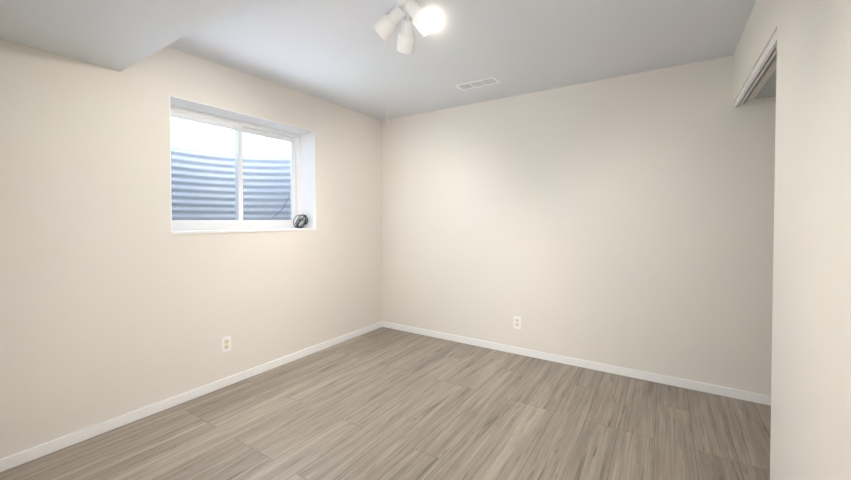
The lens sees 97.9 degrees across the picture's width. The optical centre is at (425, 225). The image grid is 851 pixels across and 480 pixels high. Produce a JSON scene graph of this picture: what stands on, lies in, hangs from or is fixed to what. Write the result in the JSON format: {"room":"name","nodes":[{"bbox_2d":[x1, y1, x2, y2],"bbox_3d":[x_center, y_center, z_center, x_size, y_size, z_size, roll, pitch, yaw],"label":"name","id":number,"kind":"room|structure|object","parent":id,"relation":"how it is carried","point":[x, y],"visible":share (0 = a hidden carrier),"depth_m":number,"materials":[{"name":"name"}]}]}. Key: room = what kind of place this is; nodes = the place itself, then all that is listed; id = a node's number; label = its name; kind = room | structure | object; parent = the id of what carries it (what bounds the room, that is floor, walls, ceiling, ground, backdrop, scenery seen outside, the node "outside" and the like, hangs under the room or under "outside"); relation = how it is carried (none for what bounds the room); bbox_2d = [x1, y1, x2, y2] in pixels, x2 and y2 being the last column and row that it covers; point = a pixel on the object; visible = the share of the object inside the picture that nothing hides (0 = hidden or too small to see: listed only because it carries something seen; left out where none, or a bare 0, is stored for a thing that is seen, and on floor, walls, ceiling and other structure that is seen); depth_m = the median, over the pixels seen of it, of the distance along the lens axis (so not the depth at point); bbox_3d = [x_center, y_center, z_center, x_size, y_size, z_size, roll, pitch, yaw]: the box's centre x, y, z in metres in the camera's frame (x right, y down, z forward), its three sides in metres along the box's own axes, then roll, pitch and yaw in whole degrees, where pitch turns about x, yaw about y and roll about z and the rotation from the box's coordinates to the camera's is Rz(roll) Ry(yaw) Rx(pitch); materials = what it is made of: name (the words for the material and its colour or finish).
{"room":"empty basement bedroom","nodes":[
{"label":"empty basement bedroom","id":0,"kind":"room"},
{"bbox_2d":[0,39,381,458],"bbox_3d":[-1.659,0.009,2.810,0.300,2.400,4.009,1,1,33],"label":"wall","id":1,"kind":"structure","parent":0,"point":[117,298],"depth_m":2.32,"materials":[{"name":"paint"}]},
{"bbox_2d":[0,321,383,471],"bbox_3d":[-1.537,1.178,2.728,0.016,0.065,3.750,1,1,33],"label":"baseboard","id":2,"kind":"structure","parent":1,"relation":"attached to","point":[27,455],"depth_m":2.39,"materials":[{"name":"white wood"}]},
{"bbox_2d":[222,335,230,352],"bbox_3d":[-1.498,0.894,2.791,0.008,0.115,0.070,1,1,33],"label":"outlet","id":3,"kind":"object","parent":1,"relation":"attached to","point":[226,343],"visible":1,"depth_m":2.79,"materials":[{"name":"white plastic"}]},
{"bbox_2d":[171,147,289,219],"bbox_3d":[-1.951,-0.190,3.359,0.791,1.080,1.662,1,1,33],"label":"window well","id":4,"kind":"object","parent":1,"relation":"attached to","point":[217,186],"depth_m":3.79,"materials":[{"name":"metal"}]},
{"bbox_2d":[170,105,300,230],"bbox_3d":[-1.562,-0.419,3.104,0.076,0.913,1.220,1,1,33],"label":"window","id":5,"kind":"structure","parent":1,"relation":"in","point":[240,128],"depth_m":3.07,"materials":[{"name":"white plastic"}]},
{"bbox_2d":[169,95,316,233],"bbox_3d":[-1.447,-0.413,3.029,0.210,0.923,1.228,1,1,33],"label":"window frame","id":6,"kind":"structure","parent":1,"relation":"attached to","point":[308,197],"depth_m":3.36,"materials":[{"name":"white"}]},
{"bbox_2d":[268,194,307,227],"bbox_3d":[-1.237,-0.134,3.400,0.224,0.319,0.313,1,1,33],"label":"coil","id":7,"kind":"object","parent":6,"relation":"on","point":[301,219],"visible":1,"depth_m":3.48,"materials":[{"name":"black metal"}]},
{"bbox_2d":[0,327,770,479],"bbox_3d":[0.032,1.288,1.738,4.328,0.120,4.009,1,1,33],"label":"floor","id":8,"kind":"structure","parent":0,"point":[383,403],"depth_m":2.23,"materials":[{"name":"laminate"}]},
{"bbox_2d":[169,0,755,120],"bbox_3d":[0.032,-1.232,1.695,4.328,0.120,4.009,1,1,33],"label":"ceiling","id":9,"kind":"structure","parent":0,"point":[341,53],"depth_m":2.44,"materials":[{"name":"paint"}]},
{"bbox_2d":[0,0,249,71],"bbox_3d":[-0.875,-1.031,0.820,3.158,0.252,1.330,1,1,33],"label":"soffit beam","id":10,"kind":"structure","parent":9,"relation":"attached to","point":[119,35],"depth_m":1.70,"materials":[{"name":"paint"}]},
{"bbox_2d":[372,0,441,53],"bbox_3d":[-0.058,-1.075,1.978,0.388,0.203,0.309,1,1,33],"label":"spotlight fixture","id":11,"kind":"object","parent":9,"relation":"attached to","point":[425,21],"visible":1,"depth_m":1.92,"materials":[{"name":"white"}]},
{"bbox_2d":[454,76,500,90],"bbox_3d":[0.437,-1.193,3.124,0.360,0.006,0.145,1,1,33],"label":"ceiling vent","id":12,"kind":"object","parent":9,"relation":"in","point":[478,83],"visible":1,"depth_m":3.11,"materials":[{"name":"white metal"}]},
{"bbox_2d":[382,55,775,395],"bbox_3d":[1.217,0.001,3.272,4.028,2.400,0.110,1,1,33],"label":"wall","id":13,"kind":"structure","parent":0,"point":[626,221],"depth_m":3.06,"materials":[{"name":"paint"}]},
{"bbox_2d":[513,316,520,328],"bbox_3d":[0.854,0.903,3.452,0.070,0.115,0.008,1,1,33],"label":"outlet","id":14,"kind":"object","parent":13,"relation":"attached to","point":[517,322],"visible":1,"depth_m":3.45,"materials":[{"name":"white plastic"}]},
{"bbox_2d":[384,322,770,405],"bbox_3d":[1.136,1.169,3.268,3.918,0.065,0.016,1,1,33],"label":"baseboard","id":15,"kind":"structure","parent":13,"relation":"attached to","point":[688,384],"depth_m":3.05,"materials":[{"name":"white wood"}]},
{"bbox_2d":[754,69,775,98],"bbox_3d":[2.059,-1.009,1.650,0.650,0.323,1.669,1,1,33],"label":"ceiling","id":16,"kind":"structure","parent":0,"point":[768,88],"depth_m":2.34,"materials":[{"name":"paint"}]},
{"bbox_2d":[733,0,850,479],"bbox_3d":[1.165,0.041,0.984,0.110,2.400,3.789,1,1,33],"label":"wall","id":17,"kind":"structure","parent":0,"point":[810,436],"depth_m":1.19,"materials":[{"name":"paint"}]},
{"bbox_2d":[735,31,776,106],"bbox_3d":[1.848,-0.835,2.057,0.056,0.040,1.215,1,1,33],"label":"track","id":18,"kind":"object","parent":17,"relation":"attached to","point":[767,60],"visible":0.65,"depth_m":2.00,"materials":[{"name":"silver metal"}]}
]}

